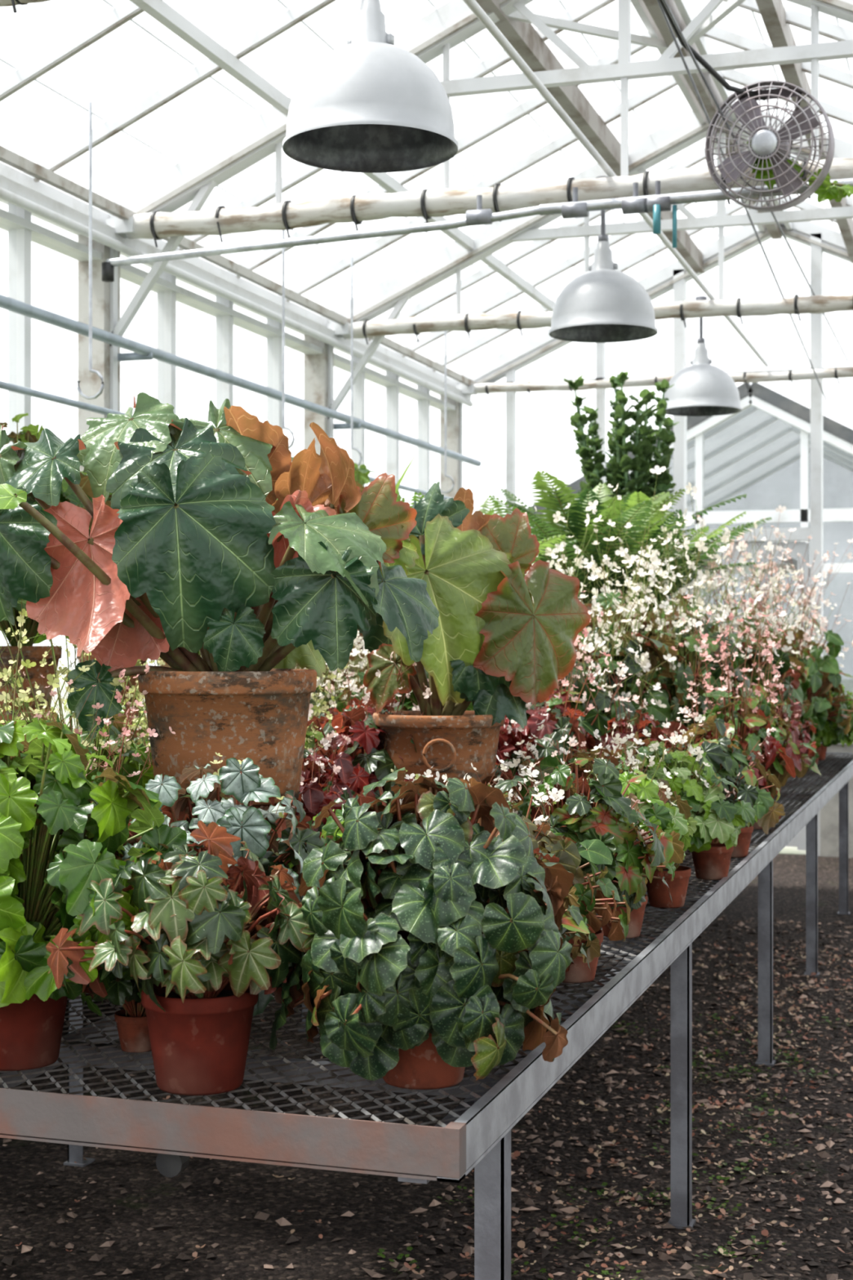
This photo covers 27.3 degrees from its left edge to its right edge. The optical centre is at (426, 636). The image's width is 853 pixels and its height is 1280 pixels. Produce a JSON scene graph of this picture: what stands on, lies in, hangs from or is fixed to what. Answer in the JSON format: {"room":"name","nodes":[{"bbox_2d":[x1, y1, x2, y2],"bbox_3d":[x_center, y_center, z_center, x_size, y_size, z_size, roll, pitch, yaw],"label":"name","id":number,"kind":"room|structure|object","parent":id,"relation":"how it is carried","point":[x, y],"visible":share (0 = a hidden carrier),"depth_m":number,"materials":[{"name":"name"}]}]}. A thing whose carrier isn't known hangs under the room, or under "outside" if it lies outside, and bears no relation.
{"room":"greenhouse","nodes":[
{"label":"greenhouse","id":0,"kind":"room"},
{"bbox_2d":[0,145,477,728],"bbox_3d":[-1.688,-0.165,6.053,0.315,3.130,12.640,0,0,18],"label":"wall","id":1,"kind":"structure","parent":0,"point":[320,359],"depth_m":7.85,"materials":[{"name":"white paint"}]},
{"bbox_2d":[0,0,50,13],"bbox_3d":[-0.044,-1.640,4.128,4.200,0.161,0.120,0,0,18],"label":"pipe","id":2,"kind":"object","parent":1,"relation":"attached to","point":[2,2],"visible":1,"depth_m":4.44,"materials":[{"name":"grey metal"}]},
{"bbox_2d":[0,294,481,500],"bbox_3d":[-1.591,-1.033,5.969,0.152,0.316,12.400,0,0,18],"label":"pipe","id":3,"kind":"object","parent":1,"relation":"attached to","point":[141,351],"visible":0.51,"depth_m":7.30,"materials":[{"name":"grey metal"}]},
{"bbox_2d":[0,0,768,407],"bbox_3d":[-0.654,-1.661,5.695,2.023,0.203,12.450,0,0,18],"label":"roof beam","id":4,"kind":"structure","parent":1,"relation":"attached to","point":[6,195],"depth_m":7.17,"materials":[{"name":"white metal"}]},
{"bbox_2d":[548,176,657,342],"bbox_3d":[0.674,-1.453,6.699,0.414,0.594,0.414,0,0,18],"label":"pendant lamp","id":5,"kind":"object","parent":4,"relation":"hanging from","point":[603,304],"visible":0.99,"depth_m":6.58,"materials":[{"name":"metal"}]},
{"bbox_2d":[664,296,742,416],"bbox_3d":[1.415,-1.456,9.049,0.414,0.588,0.414,0,0,18],"label":"pendant lamp","id":6,"kind":"object","parent":4,"relation":"hanging from","point":[700,388],"visible":0.94,"depth_m":8.93,"materials":[{"name":"metal"}]},
{"bbox_2d":[102,177,852,282],"bbox_3d":[0.210,-1.500,6.439,3.125,0.240,0.062,0,0,18],"label":"pipe","id":7,"kind":"object","parent":1,"relation":"attached to","point":[656,203],"visible":1,"depth_m":6.41,"materials":[{"name":"metal"}]},
{"bbox_2d":[106,158,852,247],"bbox_3d":[0.718,-1.639,6.509,4.200,0.160,0.120,0,0,18],"label":"pipe","id":8,"kind":"object","parent":1,"relation":"attached to","point":[286,215],"visible":0.7,"depth_m":6.72,"materials":[{"name":"white metal"}]},
{"bbox_2d":[705,80,835,211],"bbox_3d":[1.194,-1.656,6.046,0.422,0.430,0.503,0,0,18],"label":"fan","id":9,"kind":"object","parent":8,"relation":"attached to","point":[772,144],"visible":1,"depth_m":5.87,"materials":[{"name":"grey metal"}]},
{"bbox_2d":[746,139,852,202],"bbox_3d":[1.548,-1.580,6.016,0.973,0.193,0.125,0,0,-9],"label":"vine","id":10,"kind":"object","parent":8,"relation":"hanging from","point":[827,190],"visible":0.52,"depth_m":6.00,"materials":[{"name":"green plant"}]},
{"bbox_2d":[327,293,852,344],"bbox_3d":[1.480,-1.639,8.891,4.200,0.146,0.104,0,0,18],"label":"pipe","id":11,"kind":"object","parent":1,"relation":"attached to","point":[819,304],"visible":0.74,"depth_m":9.13,"materials":[{"name":"white metal"}]},
{"bbox_2d":[455,366,852,399],"bbox_3d":[2.212,-1.639,11.178,4.200,0.120,0.100,0,0,18],"label":"pipe","id":12,"kind":"object","parent":1,"relation":"attached to","point":[487,388],"visible":0.74,"depth_m":11.42,"materials":[{"name":"white metal"}]},
{"bbox_2d":[354,462,401,501],"bbox_3d":[-0.346,-0.106,8.587,0.674,1.491,0.863,0,0,-15],"label":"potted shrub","id":13,"kind":"object","parent":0,"point":[361,474],"depth_m":8.62,"materials":[{"name":"green plant"}]},
{"bbox_2d":[0,851,852,1279],"bbox_3d":[0.057,1.400,4.444,4.400,0.001,14.500,0,0,18],"label":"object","id":14,"kind":"structure","parent":0,"point":[165,1200],"depth_m":4.50,"materials":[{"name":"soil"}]},
{"bbox_2d":[0,752,852,1279],"bbox_3d":[0.411,1.018,6.207,1.699,0.764,7.726,0,0,18],"label":"bench","id":15,"kind":"object","parent":14,"relation":"on","point":[476,1134],"visible":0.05,"depth_m":2.60,"materials":[{"name":"metal"}]},
{"bbox_2d":[0,413,111,727],"bbox_3d":[-1.306,-0.037,5.605,0.634,1.353,0.762,0,0,17],"label":"potted plant","id":16,"kind":"object","parent":15,"relation":"on","point":[29,433],"depth_m":5.56,"materials":[{"name":"green plant"}]},
{"bbox_2d":[0,598,121,772],"bbox_3d":[-0.796,0.269,3.291,0.515,0.749,0.431,0,0,-18],"label":"begonias","id":17,"kind":"object","parent":15,"relation":"on","point":[22,612],"visible":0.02,"depth_m":3.32,"materials":[{"name":"plant"}]},
{"bbox_2d":[0,610,154,810],"bbox_3d":[-0.716,0.233,3.652,0.451,0.821,0.567,0,0,-25],"label":"begonias","id":18,"kind":"object","parent":15,"relation":"on","point":[131,763],"visible":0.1,"depth_m":3.58,"materials":[{"name":"plant"}]},
{"bbox_2d":[28,742,142,853],"bbox_3d":[-0.715,0.406,2.981,0.540,0.473,0.427,0,0,-28],"label":"begonias","id":19,"kind":"object","parent":15,"relation":"on","point":[133,803],"visible":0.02,"depth_m":3.06,"materials":[{"name":"plant"}]},
{"bbox_2d":[23,640,155,767],"bbox_3d":[-0.788,0.311,4.192,0.444,0.663,0.372,0,0,45],"label":"begonias","id":20,"kind":"object","parent":15,"relation":"on","point":[140,696],"visible":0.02,"depth_m":4.17,"materials":[{"name":"plant"}]},
{"bbox_2d":[0,712,187,1071],"bbox_3d":[-0.638,0.379,2.679,0.568,0.528,0.450,0,0,17],"label":"begonias","id":21,"kind":"object","parent":15,"relation":"on","point":[44,891],"visible":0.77,"depth_m":2.58,"materials":[{"name":"green plant"}]},
{"bbox_2d":[0,994,67,1071],"bbox_3d":[-0.620,0.573,2.660,0.168,0.140,0.168,0,0,-42],"label":"pot","id":22,"kind":"object","parent":21,"relation":"attached to","point":[31,1030],"depth_m":2.60,"materials":[{"name":"red ceramic"}]},
{"bbox_2d":[22,663,176,808],"bbox_3d":[-0.586,0.346,3.185,0.320,0.593,0.278,0,0,0],"label":"begonias","id":23,"kind":"object","parent":15,"relation":"on","point":[117,696],"visible":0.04,"depth_m":3.17,"materials":[{"name":"plant"}]},
{"bbox_2d":[77,972,151,1053],"bbox_3d":[-0.447,0.498,2.741,0.217,0.290,0.291,0,0,-7],"label":"begonias","id":24,"kind":"object","parent":15,"relation":"on","point":[131,1021],"visible":0.09,"depth_m":2.71,"materials":[{"name":"ceramic"}]},
{"bbox_2d":[114,1008,151,1053],"bbox_3d":[-0.450,0.615,2.740,0.073,0.057,0.073,0,0,-7],"label":"pot","id":25,"kind":"object","parent":24,"relation":"attached to","point":[131,1024],"depth_m":2.71,"materials":[{"name":"ceramic"}]},
{"bbox_2d":[118,651,199,749],"bbox_3d":[-0.701,0.288,4.991,0.380,0.709,0.477,0,0,-27],"label":"begonias","id":26,"kind":"object","parent":15,"relation":"on","point":[161,662],"visible":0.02,"depth_m":4.95,"materials":[{"name":"plant"}]},
{"bbox_2d":[45,820,315,1095],"bbox_3d":[-0.330,0.455,2.509,0.326,0.376,0.440,0,0,39],"label":"begonias","id":27,"kind":"object","parent":15,"relation":"on","point":[203,919],"visible":0.98,"depth_m":2.44,"materials":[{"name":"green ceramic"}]},
{"bbox_2d":[141,982,258,1095],"bbox_3d":[-0.325,0.573,2.520,0.168,0.140,0.168,0,0,39],"label":"pot","id":28,"kind":"object","parent":27,"relation":"attached to","point":[199,1045],"depth_m":2.46,"materials":[{"name":"red ceramic"}]},
{"bbox_2d":[85,751,325,1016],"bbox_3d":[-0.337,0.417,2.872,0.528,0.452,0.428,0,0,-28],"label":"begonias","id":29,"kind":"object","parent":15,"relation":"on","point":[228,803],"visible":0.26,"depth_m":2.84,"materials":[{"name":"plant"}]},
{"bbox_2d":[0,392,439,838],"bbox_3d":[-0.473,0.079,3.419,0.983,1.128,0.586,0,0,0],"label":"begonias","id":30,"kind":"object","parent":15,"relation":"on","point":[195,548],"visible":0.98,"depth_m":3.31,"materials":[{"name":"plant"}]},
{"bbox_2d":[137,668,316,805],"bbox_3d":[-0.390,0.193,3.450,0.350,0.255,0.350,0,0,0],"label":"pot","id":31,"kind":"object","parent":30,"relation":"on","point":[260,715],"depth_m":3.32,"materials":[{"name":"ceramic"}]},
{"bbox_2d":[273,804,344,871],"bbox_3d":[-0.084,0.464,2.990,0.409,0.359,0.324,0,0,0],"label":"begonias","id":32,"kind":"object","parent":15,"relation":"on","point":[331,828],"visible":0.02,"depth_m":2.98,"materials":[{"name":"plant"}]},
{"bbox_2d":[305,684,336,750],"bbox_3d":[-0.377,0.365,4.316,0.373,0.555,0.297,0,0,17],"label":"begonias","id":33,"kind":"object","parent":15,"relation":"on","point":[322,708],"visible":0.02,"depth_m":4.29,"materials":[{"name":"plant"}]},
{"bbox_2d":[296,662,348,749],"bbox_3d":[-0.399,0.307,4.624,0.360,0.673,0.452,0,0,-24],"label":"begonias","id":34,"kind":"object","parent":15,"relation":"on","point":[317,708],"visible":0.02,"depth_m":4.62,"materials":[{"name":"plant"}]},
{"bbox_2d":[285,725,375,831],"bbox_3d":[-0.263,0.416,3.671,0.301,0.454,0.407,0,0,29],"label":"begonias","id":35,"kind":"object","parent":15,"relation":"on","point":[313,797],"visible":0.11,"depth_m":3.59,"materials":[{"name":"plant"}]},
{"bbox_2d":[296,631,367,711],"bbox_3d":[-0.333,0.204,5.354,0.558,0.878,0.529,0,0,-22],"label":"begonias","id":36,"kind":"object","parent":15,"relation":"on","point":[323,692],"visible":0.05,"depth_m":5.33,"materials":[{"name":"plant"}]},
{"bbox_2d":[298,703,375,800],"bbox_3d":[-0.273,0.389,3.962,0.337,0.508,0.455,0,0,1],"label":"begonias","id":37,"kind":"object","parent":15,"relation":"on","point":[349,779],"visible":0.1,"depth_m":3.90,"materials":[{"name":"plant"}]},
{"bbox_2d":[307,667,401,750],"bbox_3d":[-0.170,0.336,4.844,0.407,0.614,0.551,0,0,35],"label":"begonias","id":38,"kind":"object","parent":15,"relation":"on","point":[332,711],"visible":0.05,"depth_m":4.84,"materials":[{"name":"plant"}]},
{"bbox_2d":[310,638,412,742],"bbox_3d":[-0.163,0.241,5.114,0.485,0.804,0.511,0,0,29],"label":"begonias","id":39,"kind":"object","parent":15,"relation":"on","point":[340,705],"visible":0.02,"depth_m":5.10,"materials":[{"name":"plant"}]},
{"bbox_2d":[317,453,416,697],"bbox_3d":[-0.359,0.004,6.161,1.349,1.277,1.154,0,0,-23],"label":"leaf plant","id":40,"kind":"object","parent":15,"relation":"on","point":[397,486],"visible":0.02,"depth_m":6.10,"materials":[{"name":"white plant"}]},
{"bbox_2d":[304,651,444,805],"bbox_3d":[-0.148,0.310,4.165,0.551,0.666,0.485,0,0,28],"label":"begonias","id":41,"kind":"object","parent":15,"relation":"on","point":[376,762],"visible":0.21,"depth_m":4.07,"materials":[{"name":"plant"}]},
{"bbox_2d":[266,767,573,1089],"bbox_3d":[0.000,0.418,2.564,0.442,0.449,0.495,0,0,-29],"label":"begonias","id":42,"kind":"object","parent":15,"relation":"on","point":[438,950],"visible":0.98,"depth_m":2.42,"materials":[{"name":"plant"}]},
{"bbox_2d":[382,1032,465,1089],"bbox_3d":[-0.005,0.593,2.550,0.152,0.100,0.152,0,0,-12],"label":"pot","id":43,"kind":"object","parent":42,"relation":"attached to","point":[421,1067],"depth_m":2.49,"materials":[{"name":"ceramic"}]},
{"bbox_2d":[345,596,544,726],"bbox_3d":[0.077,0.147,5.020,0.630,0.991,0.598,0,0,2],"label":"begonias","id":44,"kind":"object","parent":15,"relation":"on","point":[470,707],"visible":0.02,"depth_m":4.93,"materials":[{"name":"plant"}]},
{"bbox_2d":[399,755,540,813],"bbox_3d":[0.111,0.437,3.499,0.473,0.412,0.372,0,0,23],"label":"begonias","id":45,"kind":"object","parent":15,"relation":"on","point":[515,810],"visible":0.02,"depth_m":3.45,"materials":[{"name":"plant"}]},
{"bbox_2d":[357,481,591,799],"bbox_3d":[0.076,0.138,4.180,0.634,1.011,0.390,0,0,-17],"label":"begonias","id":46,"kind":"object","parent":15,"relation":"on","point":[495,650],"visible":0.77,"depth_m":4.06,"materials":[{"name":"plant"}]},
{"bbox_2d":[372,710,505,786],"bbox_3d":[0.029,0.270,4.145,0.313,0.180,0.324,0,0,0],"label":"pot","id":47,"kind":"object","parent":46,"relation":"on","point":[447,741],"depth_m":4.03,"materials":[{"name":"ceramic"}]},
{"bbox_2d":[395,490,577,564],"bbox_3d":[0.099,0.047,6.391,0.893,1.191,0.976,0,0,4],"label":"potted fern","id":48,"kind":"object","parent":15,"relation":"on","point":[541,548],"visible":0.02,"depth_m":6.05,"materials":[{"name":"green plant"}]},
{"bbox_2d":[494,720,521,800],"bbox_3d":[0.103,0.417,4.443,0.405,0.452,0.300,0,0,1],"label":"begonias","id":49,"kind":"object","parent":15,"relation":"on","point":[509,773],"visible":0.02,"depth_m":4.43,"materials":[{"name":"plant"}]},
{"bbox_2d":[441,769,631,941],"bbox_3d":[0.125,0.435,3.090,0.475,0.416,0.409,0,0,-20],"label":"begonias","id":50,"kind":"object","parent":15,"relation":"on","point":[595,892],"visible":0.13,"depth_m":3.03,"materials":[{"name":"plant"}]},
{"bbox_2d":[476,497,612,592],"bbox_3d":[0.381,0.018,7.346,1.025,1.251,0.938,0,0,26],"label":"potted fern","id":51,"kind":"object","parent":15,"relation":"on","point":[485,505],"visible":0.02,"depth_m":7.62,"materials":[{"name":"green plant"}]},
{"bbox_2d":[511,590,610,756],"bbox_3d":[0.343,0.243,4.984,0.378,0.799,0.447,0,0,9],"label":"begonias","id":52,"kind":"object","parent":15,"relation":"on","point":[557,700],"visible":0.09,"depth_m":4.92,"materials":[{"name":"plant"}]},
{"bbox_2d":[495,646,635,801],"bbox_3d":[0.324,0.334,4.760,0.574,0.618,0.424,0,0,26],"label":"begonias","id":53,"kind":"object","parent":15,"relation":"on","point":[592,721],"visible":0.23,"depth_m":4.67,"materials":[{"name":"plant"}]},
{"bbox_2d":[533,848,600,972],"bbox_3d":[0.094,0.462,2.829,0.358,0.362,0.312,0,0,-44],"label":"begonias","id":54,"kind":"object","parent":15,"relation":"on","point":[573,922],"visible":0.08,"depth_m":2.83,"materials":[{"name":"green plant"}]},
{"bbox_2d":[481,719,672,804],"bbox_3d":[0.328,0.415,4.099,0.523,0.456,0.412,0,0,12],"label":"begonias","id":55,"kind":"object","parent":15,"relation":"on","point":[548,764],"visible":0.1,"depth_m":4.08,"materials":[{"name":"plant"}]},
{"bbox_2d":[511,511,655,739],"bbox_3d":[0.421,0.128,5.454,0.582,1.031,0.693,0,0,26],"label":"begonias","id":56,"kind":"object","parent":15,"relation":"on","point":[602,700],"visible":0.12,"depth_m":5.39,"materials":[{"name":"plant"}]},
{"bbox_2d":[494,734,684,982],"bbox_3d":[0.270,0.416,3.290,0.425,0.454,0.371,0,0,-42],"label":"begonias","id":57,"kind":"object","parent":15,"relation":"on","point":[596,810],"visible":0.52,"depth_m":3.23,"materials":[{"name":"plant"}]},
{"bbox_2d":[562,929,603,982],"bbox_3d":[0.275,0.598,3.300,0.115,0.090,0.115,0,0,19],"label":"pot","id":58,"kind":"object","parent":57,"relation":"on","point":[580,971],"depth_m":3.26,"materials":[{"name":"ceramic"}]},
{"bbox_2d":[556,728,639,788],"bbox_3d":[0.431,0.436,4.378,0.297,0.415,0.399,0,0,8],"label":"begonias","id":59,"kind":"object","parent":15,"relation":"on","point":[593,754],"visible":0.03,"depth_m":4.38,"materials":[{"name":"plant"}]},
{"bbox_2d":[531,536,684,680],"bbox_3d":[0.576,0.140,6.241,0.607,1.007,0.640,0,0,-13],"label":"begonias","id":60,"kind":"object","parent":15,"relation":"on","point":[585,560],"visible":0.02,"depth_m":6.21,"materials":[{"name":"plant"}]},
{"bbox_2d":[488,470,746,635],"bbox_3d":[0.641,0.007,6.922,1.206,1.272,1.204,0,0,-16],"label":"potted fern","id":61,"kind":"object","parent":15,"relation":"on","point":[576,515],"visible":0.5,"depth_m":6.73,"materials":[{"name":"green plant"}]},
{"bbox_2d":[530,465,706,739],"bbox_3d":[0.596,0.047,5.760,0.773,1.191,0.733,0,0,-11],"label":"begonias","id":62,"kind":"object","parent":15,"relation":"on","point":[669,692],"visible":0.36,"depth_m":5.71,"materials":[{"name":"plant"}]},
{"bbox_2d":[562,371,679,538],"bbox_3d":[0.980,0.251,8.500,0.354,0.784,0.354,0,0,-36],"label":"potted euphorbia","id":63,"kind":"object","parent":15,"relation":"on","point":[620,464],"visible":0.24,"depth_m":8.37,"materials":[{"name":"plant"}]},
{"bbox_2d":[572,650,688,752],"bbox_3d":[0.594,0.340,5.043,0.501,0.606,0.441,0,0,-8],"label":"begonias","id":64,"kind":"object","parent":15,"relation":"on","point":[655,732],"visible":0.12,"depth_m":5.01,"materials":[{"name":"plant"}]},
{"bbox_2d":[582,733,697,938],"bbox_3d":[0.415,0.424,3.774,0.298,0.439,0.398,0,0,20],"label":"begonias","id":65,"kind":"object","parent":15,"relation":"on","point":[668,818],"visible":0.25,"depth_m":3.73,"materials":[{"name":"plant"}]},
{"bbox_2d":[600,893,648,938],"bbox_3d":[0.420,0.599,3.780,0.112,0.087,0.112,0,0,-2],"label":"pot","id":66,"kind":"object","parent":65,"relation":"on","point":[637,916],"depth_m":3.74,"materials":[{"name":"ceramic"}]},
{"bbox_2d":[589,722,719,886],"bbox_3d":[0.564,0.428,4.551,0.467,0.429,0.403,0,0,-21],"label":"begonias","id":67,"kind":"object","parent":15,"relation":"on","point":[619,753],"visible":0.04,"depth_m":4.53,"materials":[{"name":"plant"}]},
{"bbox_2d":[564,491,772,648],"bbox_3d":[0.930,0.024,7.529,1.175,1.239,1.172,0,0,-41],"label":"potted fern","id":68,"kind":"object","parent":15,"relation":"on","point":[632,501],"visible":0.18,"depth_m":7.34,"materials":[{"name":"green plant"}]},
{"bbox_2d":[592,482,786,727],"bbox_3d":[0.919,0.046,6.305,0.674,1.193,0.802,0,0,-3],"label":"begonias","id":69,"kind":"object","parent":15,"relation":"on","point":[686,653],"visible":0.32,"depth_m":6.20,"materials":[{"name":"plant"}]},
{"bbox_2d":[626,714,757,908],"bbox_3d":[0.581,0.416,4.195,0.411,0.453,0.307,0,0,20],"label":"begonias","id":70,"kind":"object","parent":15,"relation":"on","point":[717,818],"visible":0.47,"depth_m":4.14,"materials":[{"name":"plant"}]},
{"bbox_2d":[646,865,691,908],"bbox_3d":[0.575,0.598,4.200,0.115,0.090,0.115,0,0,-2],"label":"pot","id":71,"kind":"object","parent":70,"relation":"on","point":[658,894],"depth_m":4.16,"materials":[{"name":"ceramic"}]},
{"bbox_2d":[670,697,785,879],"bbox_3d":[0.764,0.404,4.678,0.343,0.479,0.460,0,0,26],"label":"begonias","id":72,"kind":"object","parent":15,"relation":"on","point":[729,761],"visible":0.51,"depth_m":4.63,"materials":[{"name":"plant"}]},
{"bbox_2d":[691,842,733,879],"bbox_3d":[0.760,0.598,4.680,0.115,0.090,0.115,0,0,26],"label":"pot","id":73,"kind":"object","parent":72,"relation":"on","point":[713,864],"depth_m":4.64,"materials":[{"name":"ceramic"}]},
{"bbox_2d":[636,508,821,736],"bbox_3d":[1.163,0.071,6.926,0.704,1.144,0.742,0,0,-7],"label":"begonias","id":74,"kind":"object","parent":15,"relation":"on","point":[786,671],"visible":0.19,"depth_m":6.86,"materials":[{"name":"plant"}]},
{"bbox_2d":[671,594,800,857],"bbox_3d":[0.905,0.259,5.150,0.381,0.768,0.406,0,0,18],"label":"begonias","id":75,"kind":"object","parent":15,"relation":"on","point":[752,731],"visible":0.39,"depth_m":5.12,"materials":[{"name":"plant"}]},
{"bbox_2d":[718,824,753,857],"bbox_3d":[0.900,0.598,5.150,0.115,0.090,0.115,0,0,35],"label":"pot","id":76,"kind":"object","parent":75,"relation":"on","point":[741,850],"depth_m":5.11,"materials":[{"name":"ceramic"}]},
{"bbox_2d":[681,505,830,741],"bbox_3d":[1.479,0.020,7.921,0.717,1.246,0.742,0,0,4],"label":"begonias","id":77,"kind":"object","parent":15,"relation":"on","point":[807,708],"visible":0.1,"depth_m":7.90,"materials":[{"name":"plant"}]},
{"bbox_2d":[698,595,821,829],"bbox_3d":[1.086,0.250,5.910,0.408,0.786,0.356,0,0,-26],"label":"begonias","id":78,"kind":"object","parent":15,"relation":"on","point":[802,762],"visible":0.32,"depth_m":5.87,"materials":[{"name":"plant"}]},
{"bbox_2d":[707,569,816,648],"bbox_3d":[1.785,0.145,9.268,0.551,0.996,0.656,0,0,42],"label":"begonias","id":79,"kind":"object","parent":15,"relation":"on","point":[788,596],"visible":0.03,"depth_m":9.20,"materials":[{"name":"plant"}]},
{"bbox_2d":[728,528,852,755],"bbox_3d":[1.745,0.067,8.427,0.649,1.152,0.700,0,0,6],"label":"begonias","id":80,"kind":"object","parent":15,"relation":"on","point":[824,676],"visible":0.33,"depth_m":8.30,"materials":[{"name":"plant"}]},
{"bbox_2d":[773,662,818,795],"bbox_3d":[1.411,0.365,7.173,0.369,0.556,0.498,0,0,11],"label":"begonias","id":81,"kind":"object","parent":15,"relation":"on","point":[804,737],"visible":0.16,"depth_m":7.10,"materials":[{"name":"plant"}]},
{"bbox_2d":[767,581,844,666],"bbox_3d":[2.014,0.173,9.507,0.597,0.940,0.567,0,0,-6],"label":"begonias","id":82,"kind":"object","parent":15,"relation":"on","point":[821,582],"visible":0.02,"depth_m":9.44,"materials":[{"name":"plant"}]},
{"bbox_2d":[808,684,852,764],"bbox_3d":[1.899,0.366,8.704,0.462,0.554,0.606,0,0,-13],"label":"begonias","id":83,"kind":"object","parent":15,"relation":"on","point":[831,734],"visible":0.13,"depth_m":8.54,"materials":[{"name":"plant"}]},
{"bbox_2d":[0,913,852,1279],"bbox_3d":[0.622,1.392,5.096,3.532,0.034,7.535,0,0,18],"label":"gravel stones","id":84,"kind":"object","parent":14,"relation":"on","point":[441,1223],"visible":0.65,"depth_m":4.74},
{"bbox_2d":[0,941,852,1279],"bbox_3d":[0.738,1.379,5.120,3.321,0.021,5.841,0,0,18],"label":"fallen leaves","id":85,"kind":"object","parent":14,"relation":"on","point":[521,1244],"visible":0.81,"depth_m":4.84,"materials":[{"name":"brown plant"}]},
{"bbox_3d":[-0.831,1.020,7.458,0.630,0.759,8.700,0,0,18],"label":"bench","id":86,"kind":"object","parent":14,"relation":"on","visible":0},
{"bbox_2d":[32,471,148,740],"bbox_3d":[-1.118,-0.044,6.221,0.598,1.368,0.783,0,0,21],"label":"potted shrub","id":87,"kind":"object","parent":86,"relation":"on","point":[41,638],"visible":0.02,"depth_m":6.13,"materials":[{"name":"green plant"}]},
{"bbox_2d":[0,0,852,383],"bbox_3d":[0.359,-2.186,5.387,4.454,1.149,12.610,0,0,18],"label":"ceiling","id":88,"kind":"structure","parent":0,"point":[453,23],"depth_m":7.72,"materials":[{"name":"white paint"}]},
{"bbox_2d":[76,102,454,493],"bbox_3d":[-0.542,-1.376,8.311,0.108,1.061,4.312,0,0,18],"label":"rod","id":89,"kind":"object","parent":88,"relation":"hanging from","point":[91,370],"visible":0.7,"depth_m":7.97,"materials":[{"name":"metal"}]},
{"bbox_2d":[282,0,457,173],"bbox_3d":[-0.132,-1.448,4.132,0.414,0.604,0.414,0,0,18],"label":"pendant lamp","id":90,"kind":"object","parent":88,"relation":"hanging from","point":[369,104],"visible":1,"depth_m":4.03,"materials":[{"name":"metal"}]},
{"bbox_2d":[110,0,852,346],"bbox_3d":[0.560,-1.901,7.242,3.576,1.419,1.180,0,0,18],"label":"roof truss","id":91,"kind":"object","parent":88,"relation":"attached to","point":[624,70],"visible":0.62,"depth_m":6.61,"materials":[{"name":"white metal"}]},
{"bbox_2d":[328,132,852,417],"bbox_3d":[1.321,-1.901,9.623,3.576,1.419,1.180,0,0,18],"label":"roof truss","id":92,"kind":"object","parent":88,"relation":"attached to","point":[721,220],"visible":0.51,"depth_m":9.02,"materials":[{"name":"white metal"}]},
{"bbox_3d":[-0.202,-1.901,4.861,3.576,1.419,1.180,0,0,18],"label":"roof truss","id":93,"kind":"object","parent":88,"relation":"attached to","visible":0},
{"bbox_2d":[658,0,766,100],"bbox_3d":[0.593,-2.110,4.859,0.229,0.598,2.413,0,0,22],"label":"power cable","id":94,"kind":"object","parent":93,"relation":"hanging from","point":[700,60],"visible":0.85,"depth_m":5.72,"materials":[{"name":"rubber"}]},
{"bbox_2d":[657,0,848,401],"bbox_3d":[0.721,-1.800,5.255,0.140,0.609,12.450,0,0,18],"label":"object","id":95,"kind":"object","parent":93,"relation":"attached to","point":[664,2],"visible":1,"depth_m":6.31,"materials":[{"name":"metal"}]},
{"bbox_2d":[452,221,852,857],"bbox_3d":[2.267,-0.673,11.349,4.433,4.146,0.200,0,0,18],"label":"frame","id":96,"kind":"structure","parent":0,"point":[828,815],"depth_m":11.34,"materials":[{"name":"white paint"}]},
{"bbox_2d":[687,542,808,850],"bbox_3d":[2.080,0.380,11.388,0.780,1.980,0.080,0,0,18],"label":"door","id":97,"kind":"structure","parent":96,"relation":"in","point":[799,840],"depth_m":11.30,"materials":[{"name":"white paint"}]},
{"label":"outside","id":98,"kind":"structure","parent":0,"visible":0},
{"bbox_2d":[50,673,805,854],"bbox_3d":[7.315,1.420,22.858,80.000,0.001,72.000,0,0,18],"label":"ground","id":99,"kind":"structure","parent":98,"point":[786,850],"depth_m":33.42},
{"bbox_2d":[529,382,852,780],"bbox_3d":[3.954,-0.521,19.461,4.957,3.843,6.570,0,0,18],"label":"greenhouse","id":100,"kind":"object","parent":99,"relation":"on","point":[762,451],"visible":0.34,"depth_m":20.88,"materials":[{"name":"white paint"}]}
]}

